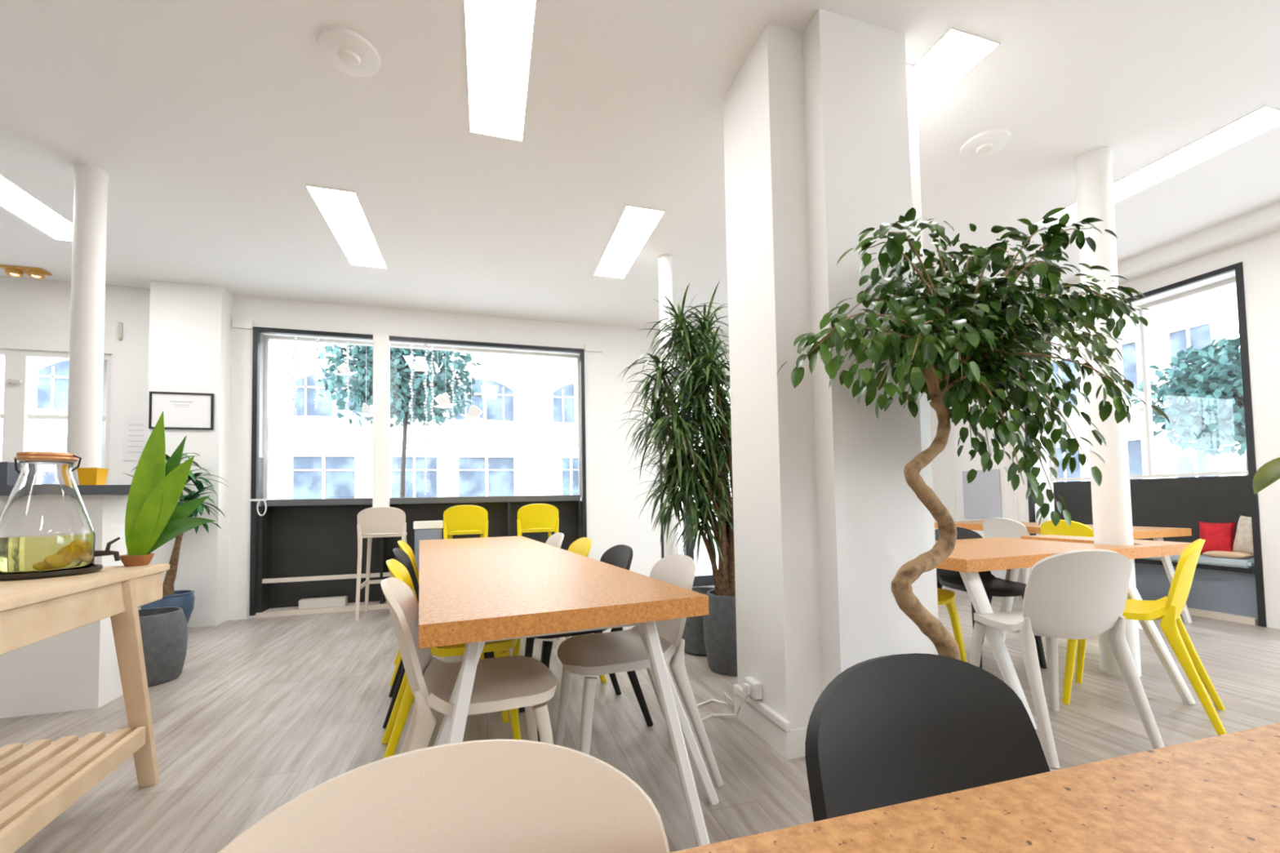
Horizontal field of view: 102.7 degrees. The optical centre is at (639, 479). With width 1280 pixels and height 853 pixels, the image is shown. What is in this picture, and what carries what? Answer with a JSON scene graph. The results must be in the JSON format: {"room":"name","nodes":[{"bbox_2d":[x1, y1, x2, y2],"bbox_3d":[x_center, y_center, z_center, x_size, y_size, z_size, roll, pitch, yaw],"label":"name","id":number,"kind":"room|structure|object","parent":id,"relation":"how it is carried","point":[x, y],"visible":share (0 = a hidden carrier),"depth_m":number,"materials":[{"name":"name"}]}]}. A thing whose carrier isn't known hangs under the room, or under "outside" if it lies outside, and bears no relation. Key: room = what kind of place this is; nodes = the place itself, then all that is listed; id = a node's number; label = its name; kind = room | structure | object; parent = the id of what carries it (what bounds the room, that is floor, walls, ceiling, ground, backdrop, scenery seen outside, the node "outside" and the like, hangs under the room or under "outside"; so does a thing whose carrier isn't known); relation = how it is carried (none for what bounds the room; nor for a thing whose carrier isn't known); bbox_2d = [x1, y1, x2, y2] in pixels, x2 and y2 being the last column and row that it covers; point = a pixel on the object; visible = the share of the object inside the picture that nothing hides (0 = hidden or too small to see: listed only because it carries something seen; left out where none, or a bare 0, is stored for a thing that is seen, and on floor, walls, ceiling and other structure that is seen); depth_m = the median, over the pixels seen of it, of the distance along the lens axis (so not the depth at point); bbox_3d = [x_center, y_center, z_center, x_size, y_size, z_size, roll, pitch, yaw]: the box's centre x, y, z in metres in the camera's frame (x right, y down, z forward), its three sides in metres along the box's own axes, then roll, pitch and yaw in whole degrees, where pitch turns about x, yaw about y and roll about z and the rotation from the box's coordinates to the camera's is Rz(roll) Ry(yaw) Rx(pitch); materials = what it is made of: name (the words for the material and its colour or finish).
{"room":"cafeteria","nodes":[
{"label":"cafeteria","id":0,"kind":"room"},
{"bbox_2d":[0,275,729,618],"bbox_3d":[-1.663,-0.233,5.714,12.100,3.100,0.330,0,-2,-17],"label":"wall","id":1,"kind":"structure","parent":0,"point":[35,313],"depth_m":5.20,"materials":[{"name":"paint"}]},
{"bbox_2d":[0,348,111,484],"bbox_3d":[-5.439,-0.349,4.462,1.350,1.570,0.150,0,-2,-17],"label":"window","id":2,"kind":"structure","parent":1,"relation":"in","point":[18,416],"depth_m":4.48,"materials":[{"name":"white paint"}]},
{"bbox_2d":[122,416,147,460],"bbox_3d":[-4.557,-0.372,4.672,0.260,0.400,0.006,0,-2,-17],"label":"notice","id":3,"kind":"object","parent":1,"relation":"attached to","point":[135,428],"visible":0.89,"depth_m":4.66,"materials":[{"name":"white paper"}]},
{"bbox_2d":[128,424,144,453],"bbox_3d":[-4.584,-0.372,4.662,0.122,0.260,0.002,0,-2,-17],"label":"print","id":4,"kind":"object","parent":3,"relation":"attached to","point":[135,432],"depth_m":4.66,"materials":[{"name":"white paper"}]},
{"bbox_2d":[148,391,213,430],"bbox_3d":[-4.112,-0.614,4.593,0.470,0.330,0.018,0,-2,-17],"label":"picture frame","id":5,"kind":"object","parent":1,"relation":"attached to","point":[181,411],"visible":1,"depth_m":4.59,"materials":[{"name":"black"}]},
{"bbox_2d":[169,400,192,407],"bbox_3d":[-4.118,-0.676,4.594,0.170,0.055,0.002,0,-2,-17],"label":"print","id":6,"kind":"object","parent":5,"relation":"attached to","point":[172,403],"depth_m":4.59,"materials":[{"name":"white paper"}]},
{"bbox_2d":[146,280,232,624],"bbox_3d":[-4.127,-0.229,4.693,0.535,3.100,0.210,0,-2,-17],"label":"wall pier","id":7,"kind":"structure","parent":1,"relation":"attached to","point":[190,347],"depth_m":4.63,"materials":[{"name":"paint"}]},
{"bbox_2d":[186,608,247,627],"bbox_3d":[-4.023,1.269,4.649,0.690,0.100,0.225,0,-2,-17],"label":"trim","id":8,"kind":"structure","parent":1,"relation":"attached to","point":[201,620],"depth_m":4.59,"materials":[{"name":"white"}]},
{"bbox_2d":[291,336,297,417],"bbox_3d":[-3.506,-1.041,5.192,0.052,0.840,0.031,0,-2,-17],"label":"bead garland","id":9,"kind":"object","parent":1,"relation":"hanging from","point":[295,348],"visible":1,"depth_m":5.19,"materials":[{"name":"white plastic"}]},
{"bbox_2d":[314,337,319,408],"bbox_3d":[-3.316,-1.092,5.252,0.052,0.740,0.031,0,-2,-17],"label":"bead garland","id":10,"kind":"object","parent":1,"relation":"hanging from","point":[317,339],"visible":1,"depth_m":5.25,"materials":[{"name":"white plastic"}]},
{"bbox_2d":[334,362,357,376],"bbox_3d":[-3.045,-1.265,5.307,0.211,0.400,0.103,0,-3,-28],"label":"bird","id":11,"kind":"object","parent":1,"relation":"attached to","point":[344,371],"visible":0.95,"depth_m":5.27},
{"bbox_2d":[344,339,350,416],"bbox_3d":[-3.047,-1.059,5.331,0.052,0.810,0.031,0,-2,-17],"label":"bead garland","id":12,"kind":"object","parent":1,"relation":"hanging from","point":[348,351],"visible":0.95,"depth_m":5.33,"materials":[{"name":"white plastic"}]},
{"bbox_2d":[357,339,373,417],"bbox_3d":[-2.860,-1.055,5.354,0.232,0.823,0.113,-2,-2,14],"label":"bird","id":13,"kind":"object","parent":1,"relation":"hanging from","point":[366,411],"visible":0.87,"depth_m":5.33},
{"bbox_2d":[408,343,413,435],"bbox_3d":[-2.461,-0.973,5.503,0.052,0.990,0.031,0,-2,-17],"label":"bead garland","id":14,"kind":"object","parent":1,"relation":"hanging from","point":[411,344],"visible":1,"depth_m":5.50,"materials":[{"name":"white plastic"}]},
{"bbox_2d":[232,319,602,352],"bbox_3d":[-2.171,-1.506,5.431,3.620,0.080,0.030,0,-2,-17],"label":"trim","id":15,"kind":"structure","parent":1,"relation":"attached to","point":[237,323],"depth_m":4.94,"materials":[{"name":"white"}]},
{"bbox_2d":[249,326,586,615],"bbox_3d":[-2.205,-0.097,5.487,3.240,2.770,0.360,0,-2,-17],"label":"window","id":16,"kind":"structure","parent":1,"relation":"in","point":[381,344],"depth_m":5.20,"materials":[{"name":"black"}]},
{"bbox_2d":[422,343,428,496],"bbox_3d":[-2.297,-0.646,5.485,0.052,1.650,0.031,0,-2,-17],"label":"bead garland","id":17,"kind":"object","parent":1,"relation":"hanging from","point":[425,344],"visible":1,"depth_m":5.48,"materials":[{"name":"white"}]},
{"bbox_2d":[429,344,434,436],"bbox_3d":[-2.260,-0.964,5.563,0.052,1.010,0.031,0,-2,-17],"label":"bead garland","id":18,"kind":"object","parent":1,"relation":"hanging from","point":[432,345],"visible":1,"depth_m":5.56,"materials":[{"name":"white plastic"}]},
{"bbox_2d":[433,392,457,408],"bbox_3d":[-2.123,-1.117,5.575,0.133,0.709,0.274,-3,-3,45],"label":"bird","id":19,"kind":"object","parent":1,"relation":"hanging from","point":[443,400],"visible":0.95,"depth_m":5.52},
{"bbox_2d":[460,346,484,421],"bbox_3d":[-1.854,-1.058,5.657,0.274,0.829,0.133,-1,-2,-3],"label":"bird","id":20,"kind":"object","parent":1,"relation":"hanging from","point":[474,411],"visible":0.95,"depth_m":5.62},
{"bbox_2d":[657,372,729,586],"bbox_3d":[0.951,-0.005,6.367,1.520,2.600,0.080,0,-2,-17],"label":"door","id":21,"kind":"structure","parent":1,"relation":"in","point":[701,580],"depth_m":6.19,"materials":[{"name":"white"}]},
{"bbox_2d":[0,0,1279,336],"bbox_3d":[-0.175,-2.076,1.583,12.600,0.200,9.350,0,-2,-17],"label":"ceiling","id":22,"kind":"structure","parent":0,"point":[209,122],"depth_m":2.84,"materials":[{"name":"white paint"}]},
{"bbox_2d":[0,264,52,279],"bbox_3d":[-5.191,-1.746,4.322,0.280,0.060,0.120,0,-2,-17],"label":"ceiling spotlight","id":23,"kind":"object","parent":22,"relation":"attached to","point":[15,271],"visible":1,"depth_m":4.30,"materials":[{"name":"gold metal"}]},
{"bbox_2d":[0,173,72,240],"bbox_3d":[-4.096,-1.831,3.348,0.282,0.007,1.128,0,-2,-17],"label":"recessed light","id":24,"kind":"object","parent":22,"relation":"in","point":[13,198],"visible":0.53,"depth_m":3.48,"materials":[{"name":"white plastic"}]},
{"bbox_2d":[305,185,386,268],"bbox_3d":[-2.155,-1.847,3.837,0.282,0.007,1.128,0,-2,-17],"label":"recessed light","id":25,"kind":"object","parent":22,"relation":"in","point":[342,211],"visible":1,"depth_m":3.72,"materials":[{"name":"white plastic"}]},
{"bbox_2d":[316,26,380,77],"bbox_3d":[-1.309,-1.907,2.306,0.250,0.040,0.250,0,-2,-17],"label":"ceiling speaker","id":26,"kind":"object","parent":22,"relation":"attached to","point":[345,50],"visible":1,"depth_m":2.28,"materials":[{"name":"white paint"}]},
{"bbox_2d":[463,0,536,141],"bbox_3d":[-0.626,-1.937,2.272,0.282,0.007,1.208,0,-2,-17],"label":"recessed light","id":27,"kind":"object","parent":22,"relation":"in","point":[499,33],"visible":1,"depth_m":2.37,"materials":[{"name":"white plastic"}]},
{"bbox_2d":[593,204,664,278],"bbox_3d":[-0.121,-1.872,4.123,0.282,0.007,1.128,0,-2,-17],"label":"recessed light","id":28,"kind":"object","parent":22,"relation":"in","point":[635,225],"visible":1,"depth_m":4.01,"materials":[{"name":"white plastic"}]},
{"bbox_2d":[914,26,999,117],"bbox_3d":[1.323,-1.949,2.857,0.282,0.007,1.208,0,-2,-17],"label":"recessed light","id":29,"kind":"object","parent":22,"relation":"in","point":[957,52],"visible":0.4,"depth_m":2.41,"materials":[{"name":"white plastic"}]},
{"bbox_2d":[959,128,1010,159],"bbox_3d":[2.014,-1.940,2.990,0.250,0.040,0.250,0,-2,-17],"label":"ceiling speaker","id":30,"kind":"object","parent":22,"relation":"attached to","point":[988,143],"visible":1,"depth_m":2.96,"materials":[{"name":"white paint"}]},
{"bbox_2d":[1033,105,1279,228],"bbox_3d":[3.296,-1.966,3.344,0.282,0.007,1.208,0,-2,-17],"label":"recessed light","id":31,"kind":"object","parent":22,"relation":"in","point":[1264,118],"visible":0.74,"depth_m":3.11,"materials":[{"name":"white plastic"}]},
{"bbox_2d":[0,585,1279,852],"bbox_3d":[-0.115,1.181,1.453,12.600,0.120,9.350,0,-2,-17],"label":"floor","id":32,"kind":"structure","parent":0,"point":[260,713],"depth_m":2.43,"materials":[{"name":"wood"}]},
{"bbox_2d":[0,484,130,718],"bbox_3d":[-4.050,0.638,2.498,2.670,1.190,0.300,0,-2,-17],"label":"counter","id":33,"kind":"object","parent":32,"relation":"on","point":[77,668],"depth_m":2.72,"materials":[{"name":"paint"}]},
{"bbox_2d":[0,462,21,485],"bbox_3d":[-3.368,-0.025,2.733,0.070,0.130,0.110,0,-2,-17],"label":"holder","id":34,"kind":"object","parent":33,"relation":"on","point":[9,476],"visible":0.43,"depth_m":2.70,"materials":[{"name":"grey plastic"}]},
{"bbox_2d":[0,484,130,495],"bbox_3d":[-4.060,0.069,2.521,2.670,0.050,0.300,0,-2,-17],"label":"countertop","id":35,"kind":"structure","parent":33,"relation":"on","point":[124,490],"depth_m":2.72,"materials":[{"name":"grey stone"}]},
{"bbox_2d":[76,467,109,484],"bbox_3d":[-3.047,-0.012,2.849,0.093,0.100,0.093,0,-2,-17],"label":"tub","id":36,"kind":"object","parent":33,"relation":"on","point":[86,476],"visible":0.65,"depth_m":2.82,"materials":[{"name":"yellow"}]},
{"bbox_2d":[0,563,169,852],"bbox_3d":[-1.857,0.729,1.291,0.510,0.844,1.455,0,-2,-22],"label":"console","id":37,"kind":"object","parent":32,"relation":"on","point":[40,780],"visible":0.97,"depth_m":1.62},
{"bbox_2d":[0,564,102,581],"bbox_3d":[-2.044,0.319,1.756,0.276,0.020,0.276,0,-2,-17],"label":"serving tray","id":38,"kind":"object","parent":37,"relation":"on","point":[96,567],"visible":0.7,"depth_m":1.68,"materials":[{"name":"brown"}]},
{"bbox_2d":[0,451,120,574],"bbox_3d":[-2.033,0.112,1.762,0.267,0.409,0.238,-1,-2,5],"label":"dispenser","id":39,"kind":"object","parent":38,"relation":"on","point":[46,524],"visible":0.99,"depth_m":1.71,"materials":[{"name":"clear glass"}]},
{"bbox_2d":[93,537,120,561],"bbox_3d":[-1.917,0.253,1.840,0.066,0.087,0.034,0,-2,-17],"label":"tap","id":40,"kind":"object","parent":39,"relation":"on","point":[107,552],"depth_m":1.84,"materials":[{"name":"grey metal"}]},
{"bbox_2d":[119,411,216,566],"bbox_3d":[-1.888,0.033,2.059,0.297,0.610,0.099,0,-2,-24],"label":"leafy plant","id":41,"kind":"object","parent":37,"relation":"on","point":[153,519],"visible":1,"depth_m":2.03,"materials":[{"name":"green plant"}]},
{"bbox_2d":[66,163,108,484],"bbox_3d":[-3.279,-0.311,3.023,0.144,3.100,0.144,0,-2,-17],"label":"column","id":42,"kind":"structure","parent":32,"relation":"on","point":[86,370],"depth_m":3.01,"materials":[{"name":"paint"}]},
{"bbox_2d":[137,607,187,687],"bbox_3d":[-3.037,1.031,3.150,0.380,0.420,0.380,0,-2,-17],"label":"planter","id":43,"kind":"object","parent":32,"relation":"on","point":[164,631],"visible":0.54,"depth_m":3.10,"materials":[{"name":"grey concrete"}]},
{"bbox_2d":[140,590,195,623],"bbox_3d":[-3.966,1.111,4.299,0.340,0.305,0.340,0,-2,-17],"label":"pot","id":44,"kind":"object","parent":32,"relation":"on","point":[184,599],"depth_m":4.26,"materials":[{"name":"blue ceramic"}]},
{"bbox_2d":[122,453,230,623],"bbox_3d":[-3.945,0.530,4.246,0.870,1.542,0.564,0,-2,-17],"label":"dracaena","id":45,"kind":"object","parent":32,"relation":"on","point":[184,599],"visible":0.32,"depth_m":4.32,"materials":[{"name":"green plant"}]},
{"bbox_2d":[355,506,407,620],"bbox_3d":[-2.489,0.786,4.989,0.430,1.040,0.444,0,-2,-18],"label":"bar stool","id":46,"kind":"object","parent":32,"relation":"on","point":[374,522],"visible":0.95,"depth_m":4.82,"materials":[{"name":"beige plastic"}]},
{"bbox_2d":[255,494,582,617],"bbox_3d":[-2.194,0.755,5.468,3.156,1.124,0.270,0,-2,-17],"label":"counter","id":47,"kind":"object","parent":32,"relation":"on","point":[307,548],"depth_m":5.26,"materials":[{"name":"grey wood"}]},
{"bbox_2d":[298,595,347,609],"bbox_3d":[-3.159,1.231,5.110,0.410,0.089,0.100,0,-2,-17],"label":"wall box","id":48,"kind":"object","parent":47,"relation":"in","point":[342,601],"visible":1,"depth_m":5.07,"materials":[{"name":"beige plastic"}]},
{"bbox_2d":[260,494,580,506],"bbox_3d":[-2.209,0.226,5.506,3.130,0.065,0.215,0,-2,-17],"label":"countertop","id":49,"kind":"structure","parent":47,"relation":"on","point":[306,502],"depth_m":5.38,"materials":[{"name":"grey"}]},
{"bbox_2d":[413,520,443,569],"bbox_3d":[-2.175,0.869,5.265,0.280,0.880,0.100,0,-2,-17],"label":"radiator","id":50,"kind":"object","parent":32,"relation":"on","point":[424,530],"visible":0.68,"depth_m":5.23,"materials":[{"name":"white metal"}]},
{"bbox_2d":[389,540,484,685],"bbox_3d":[-1.293,0.803,3.313,0.563,0.835,0.458,0,-2,-23],"label":"dining chair","id":51,"kind":"object","parent":32,"relation":"on","point":[403,545],"visible":0.11,"depth_m":3.20,"materials":[{"name":"yellow plastic"}]},
{"bbox_2d":[382,547,494,728],"bbox_3d":[-1.051,0.776,2.750,0.563,0.835,0.458,0,-2,-23],"label":"dining chair","id":52,"kind":"object","parent":32,"relation":"on","point":[401,556],"visible":0.13,"depth_m":2.66,"materials":[{"name":"black plastic"}]},
{"bbox_2d":[217,738,669,852],"bbox_3d":[-0.102,0.660,0.246,0.458,0.835,0.563,0,-2,-19],"label":"dining chair","id":53,"kind":"object","parent":32,"relation":"on","point":[497,795],"visible":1,"depth_m":0.48,"materials":[{"name":"beige plastic"}]},
{"bbox_2d":[381,558,521,758],"bbox_3d":[-0.815,0.750,2.205,0.563,0.835,0.458,0,-2,-23],"label":"dining chair","id":54,"kind":"object","parent":32,"relation":"on","point":[403,703],"visible":0.21,"depth_m":2.08,"materials":[{"name":"yellow plastic"}]},
{"bbox_2d":[443,505,488,538],"bbox_3d":[-1.757,0.780,5.177,0.430,1.040,0.444,0,-2,-18],"label":"bar stool","id":55,"kind":"object","parent":32,"relation":"on","point":[459,519],"visible":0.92,"depth_m":5.01,"materials":[{"name":"yellow plastic"}]},
{"bbox_2d":[380,577,557,754],"bbox_3d":[-0.554,0.724,1.648,0.563,0.835,0.458,0,-2,-21],"label":"dining chair","id":56,"kind":"object","parent":32,"relation":"on","point":[502,683],"visible":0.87,"depth_m":1.58,"materials":[{"name":"beige plastic"}]},
{"bbox_2d":[516,503,559,537],"bbox_3d":[-1.081,0.775,5.359,0.430,1.040,0.444,0,-2,-18],"label":"bar stool","id":57,"kind":"object","parent":32,"relation":"on","point":[534,517],"visible":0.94,"depth_m":5.19,"materials":[{"name":"yellow plastic"}]},
{"bbox_2d":[502,537,606,683],"bbox_3d":[-0.547,0.781,3.096,0.563,0.835,0.458,0,-2,-23],"label":"dining chair","id":58,"kind":"object","parent":32,"relation":"on","point":[581,546],"visible":0.05,"depth_m":3.15,"materials":[{"name":"yellow plastic"}]},
{"bbox_2d":[545,532,569,639],"bbox_3d":[-0.795,0.807,3.647,0.563,0.835,0.458,0,-2,-23],"label":"dining chair","id":59,"kind":"object","parent":32,"relation":"on","point":[556,540],"visible":0.09,"depth_m":3.78,"materials":[{"name":"beige plastic"}]},
{"bbox_2d":[418,535,719,846],"bbox_3d":[-0.776,0.820,2.912,1.063,0.759,3.469,0,-2,-23],"label":"table","id":60,"kind":"object","parent":32,"relation":"on","point":[473,592],"visible":0.86,"depth_m":1.62,"materials":[{"name":"orange wood"}]},
{"bbox_2d":[519,544,653,742],"bbox_3d":[-0.289,0.753,2.516,0.563,0.835,0.458,0,-2,-23],"label":"dining chair","id":61,"kind":"object","parent":32,"relation":"on","point":[620,555],"visible":0.21,"depth_m":2.40,"materials":[{"name":"black plastic"}]},
{"bbox_2d":[555,553,723,786],"bbox_3d":[-0.038,0.729,2.026,0.563,0.835,0.458,0,-2,-20],"label":"dining chair","id":62,"kind":"object","parent":32,"relation":"on","point":[623,651],"visible":0.68,"depth_m":1.92,"materials":[{"name":"beige plastic"}]},
{"bbox_2d":[657,254,678,556],"bbox_3d":[0.242,-0.325,4.267,0.124,3.100,0.124,0,-2,-17],"label":"column","id":63,"kind":"structure","parent":32,"relation":"on","point":[664,262],"depth_m":4.26,"materials":[{"name":"paint"}]},
{"bbox_2d":[612,280,737,675],"bbox_3d":[0.338,-0.040,3.202,1.024,2.442,0.868,-1,-2,-6],"label":"dracaena","id":64,"kind":"object","parent":32,"relation":"on","point":[713,464],"visible":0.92,"depth_m":3.12,"materials":[{"name":"green plant"}]},
{"bbox_2d":[681,586,715,656],"bbox_3d":[0.450,0.991,3.601,0.370,0.410,0.370,0,-2,-17],"label":"planter","id":65,"kind":"object","parent":32,"relation":"on","point":[693,632],"visible":0.22,"depth_m":3.45,"materials":[{"name":"grey ceramic"}]},
{"bbox_2d":[697,692,749,720],"bbox_3d":[0.376,1.060,2.487,0.223,0.181,0.390,-1,-2,-4],"label":"power cable","id":66,"kind":"object","parent":32,"relation":"on","point":[726,695],"visible":0.77,"depth_m":2.48,"materials":[{"name":"white plastic"}]},
{"bbox_2d":[722,8,938,728],"bbox_3d":[0.914,-0.411,2.409,0.800,3.100,0.550,0,-2,-17],"label":"wall pier","id":67,"kind":"object","parent":32,"relation":"on","point":[820,123],"visible":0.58,"depth_m":2.17,"materials":[{"name":"paint"}]},
{"bbox_2d":[742,675,762,699],"bbox_3d":[0.500,0.944,2.312,0.065,0.070,0.100,0,-2,-17],"label":"power socket","id":68,"kind":"object","parent":67,"relation":"attached to","point":[751,686],"visible":1,"depth_m":2.29,"materials":[{"name":"white plastic"}]},
{"bbox_2d":[733,684,791,731],"bbox_3d":[0.532,1.007,2.277,0.025,0.034,0.460,0,-2,-17],"label":"cable trunking","id":69,"kind":"object","parent":67,"relation":"attached to","point":[781,722],"visible":1,"depth_m":2.21,"materials":[{"name":"white plastic"}]},
{"bbox_2d":[733,691,807,759],"bbox_3d":[0.941,1.082,2.349,0.830,0.110,0.580,0,-2,-17],"label":"baseboard","id":70,"kind":"object","parent":67,"relation":"attached to","point":[790,744],"visible":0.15,"depth_m":2.16,"materials":[{"name":"white"}]},
{"bbox_2d":[804,653,1050,822],"bbox_3d":[0.461,0.659,0.501,0.458,0.835,0.563,0,-2,-24],"label":"dining chair","id":71,"kind":"object","parent":32,"relation":"on","point":[890,730],"visible":0.63,"depth_m":0.71,"materials":[{"name":"black plastic"}]},
{"bbox_2d":[937,587,967,662],"bbox_3d":[1.590,0.743,3.130,0.458,0.835,0.563,0,-2,-21],"label":"dining chair","id":72,"kind":"object","parent":32,"relation":"on","point":[946,597],"visible":0.07,"depth_m":2.96,"materials":[{"name":"yellow plastic"}]},
{"bbox_2d":[776,207,1169,660],"bbox_3d":[1.438,0.071,1.920,2.264,2.079,0.638,0,-2,-19],"label":"ficus tree","id":73,"kind":"object","parent":32,"relation":"on","point":[951,351],"visible":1,"depth_m":1.78,"materials":[{"name":"green plant"}]},
{"bbox_2d":[669,722,1279,852],"bbox_3d":[0.589,0.682,0.138,2.700,0.753,0.925,0,-2,-17],"label":"table","id":74,"kind":"object","parent":32,"relation":"on","point":[1220,793],"visible":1,"depth_m":0.49,"materials":[{"name":"orange wood"}]},
{"bbox_2d":[1253,457,1279,494],"bbox_3d":[1.273,0.097,0.781,0.289,0.443,0.431,1,-3,-41],"label":"potted plant","id":75,"kind":"object","parent":74,"relation":"on","point":[1268,473],"visible":1,"depth_m":0.86,"materials":[{"name":"green plant"}]},
{"bbox_2d":[934,527,1047,668],"bbox_3d":[2.203,0.741,3.345,0.458,0.835,0.563,-1,-2,-5],"label":"dining chair","id":76,"kind":"object","parent":32,"relation":"on","point":[994,586],"visible":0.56,"depth_m":3.29,"materials":[{"name":"black plastic"}]},
{"bbox_2d":[982,517,1031,611],"bbox_3d":[3.570,0.774,4.816,0.563,0.835,0.458,0,-2,-19],"label":"dining chair","id":77,"kind":"object","parent":32,"relation":"on","point":[996,526],"visible":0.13,"depth_m":4.72,"materials":[{"name":"beige plastic"}]},
{"bbox_2d":[934,520,1192,629],"bbox_3d":[3.839,0.812,4.865,0.700,0.755,1.820,0,-2,-17],"label":"table","id":78,"kind":"object","parent":32,"relation":"on","point":[1139,532],"visible":0.27,"depth_m":4.16,"materials":[{"name":"orange wood"}]},
{"bbox_2d":[935,534,1195,728],"bbox_3d":[2.303,0.765,2.962,1.795,0.757,1.066,0,-2,-17],"label":"table","id":79,"kind":"object","parent":32,"relation":"on","point":[969,557],"visible":0.62,"depth_m":2.62,"materials":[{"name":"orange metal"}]},
{"bbox_2d":[1040,520,1093,537],"bbox_3d":[3.724,0.751,4.301,0.563,0.835,0.458,0,-2,-17],"label":"dining chair","id":80,"kind":"object","parent":32,"relation":"on","point":[1062,528],"visible":0.06,"depth_m":4.21,"materials":[{"name":"yellow plastic"}]},
{"bbox_2d":[969,549,1164,768],"bbox_3d":[1.804,0.705,2.254,0.458,0.835,0.563,-1,-2,0],"label":"dining chair","id":81,"kind":"object","parent":32,"relation":"on","point":[1082,593],"visible":1,"depth_m":2.08,"materials":[{"name":"beige plastic"}]},
{"bbox_2d":[1073,146,1141,676],"bbox_3d":[2.786,-0.420,3.059,0.176,3.100,0.176,0,-2,-17],"label":"column","id":82,"kind":"structure","parent":32,"relation":"on","point":[1112,517],"depth_m":3.01,"materials":[{"name":"paint"}]},
{"bbox_2d":[1062,538,1226,735],"bbox_3d":[2.453,0.704,2.534,0.458,0.835,0.563,1,-3,-43],"label":"dining chair","id":83,"kind":"object","parent":32,"relation":"on","point":[1168,609],"visible":0.79,"depth_m":2.34,"materials":[{"name":"yellow plastic"}]},
{"bbox_2d":[1053,475,1257,625],"bbox_3d":[4.686,0.582,4.821,0.360,1.170,1.650,0,-2,-17],"label":"window bench","id":84,"kind":"object","parent":32,"relation":"on","point":[1223,588],"visible":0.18,"depth_m":4.49,"materials":[{"name":"black wood"}]},
{"bbox_2d":[1199,521,1235,554],"bbox_3d":[4.843,0.498,4.297,0.157,0.278,0.210,0,-3,-34],"label":"cushion","id":85,"kind":"object","parent":84,"relation":"on","point":[1217,536],"visible":0.84,"depth_m":4.26,"materials":[{"name":"red fabric"}]},
{"bbox_2d":[1203,551,1252,558],"bbox_3d":[4.774,0.612,4.162,0.120,0.048,0.260,0,-2,-17],"label":"cushion","id":86,"kind":"object","parent":84,"relation":"on","point":[1212,553],"visible":1,"depth_m":4.12,"materials":[{"name":"beige fabric"}]},
{"bbox_2d":[1232,515,1253,555],"bbox_3d":[4.904,0.455,4.125,0.146,0.323,0.150,-1,-2,-8],"label":"cushion","id":87,"kind":"object","parent":84,"relation":"on","point":[1243,540],"visible":0.58,"depth_m":4.12,"materials":[{"name":"beige fabric"}]},
{"bbox_2d":[702,589,737,675],"bbox_3d":[0.573,0.942,3.191,0.356,0.470,0.356,0,-2,-17],"label":"pot","id":88,"kind":"object","parent":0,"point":[719,626],"depth_m":3.05,"materials":[{"name":"grey concrete"}]},
{"bbox_2d":[929,230,1279,629],"bbox_3d":[5.255,-0.465,3.043,0.420,3.100,8.770,0,-2,-17],"label":"wall","id":89,"kind":"structure","parent":0,"point":[1260,256],"depth_m":3.98,"materials":[{"name":"paint"}]},
{"bbox_2d":[962,468,1002,518],"bbox_3d":[4.099,0.179,6.142,0.020,0.580,0.480,0,-2,-17],"label":"wall panel","id":90,"kind":"object","parent":89,"relation":"attached to","point":[982,499],"visible":0.84,"depth_m":6.11,"materials":[{"name":"grey"}]},
{"bbox_2d":[949,389,1022,582],"bbox_3d":[4.098,-0.221,6.139,0.020,2.900,0.820,0,-2,-17],"label":"trim","id":91,"kind":"structure","parent":89,"relation":"attached to","point":[1015,493],"depth_m":6.47,"materials":[{"name":"white paint"}]},
{"bbox_2d":[1006,201,1279,315],"bbox_3d":[4.892,-1.957,3.002,0.280,0.110,8.770,0,-2,-17],"label":"trim","id":92,"kind":"structure","parent":89,"relation":"attached to","point":[1264,220],"depth_m":4.09,"materials":[{"name":"paint"}]},
{"bbox_2d":[1023,262,1266,626],"bbox_3d":[4.697,-0.253,4.854,0.410,2.840,1.745,0,-2,-17],"label":"window","id":93,"kind":"structure","parent":89,"relation":"in","point":[1237,268],"depth_m":4.27,"materials":[{"name":"black"}]},
{"label":"outside","id":94,"kind":"structure","parent":0,"visible":0},
{"bbox_2d":[678,530,718,575],"bbox_3d":[-4.277,2.057,14.299,120.000,0.300,90.000,0,-2,-17],"label":"ground","id":95,"kind":"structure","parent":94,"point":[704,566],"depth_m":10.86,"materials":[{"name":"grey"}]},
{"bbox_2d":[0,339,732,532],"bbox_3d":[-10.645,-4.838,17.979,34.000,14.000,3.900,0,-2,-17],"label":"stone building","id":96,"kind":"structure","parent":95,"relation":"on","point":[526,443],"depth_m":16.97,"materials":[{"name":"stone"}]},
{"bbox_2d":[315,344,484,497],"bbox_3d":[-5.159,-0.801,11.011,3.040,5.184,3.015,-2,-2,20],"label":"street tree","id":97,"kind":"object","parent":95,"relation":"on","point":[400,389],"visible":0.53,"depth_m":10.62,"materials":[{"name":"green plant"}]},
{"bbox_2d":[1051,284,1246,482],"bbox_3d":[19.145,-8.480,15.526,6.300,20.000,26.000,0,-2,-17],"label":"apartment building","id":98,"kind":"structure","parent":95,"relation":"on","point":[1197,320],"depth_m":15.99,"materials":[{"name":"stone"}]},
{"bbox_2d":[1129,328,1248,475],"bbox_3d":[10.825,-0.622,9.114,3.172,4.095,2.582,-1,-2,-9],"label":"street tree","id":99,"kind":"object","parent":95,"relation":"on","point":[1211,392],"visible":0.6,"depth_m":9.00,"materials":[{"name":"green plant"}]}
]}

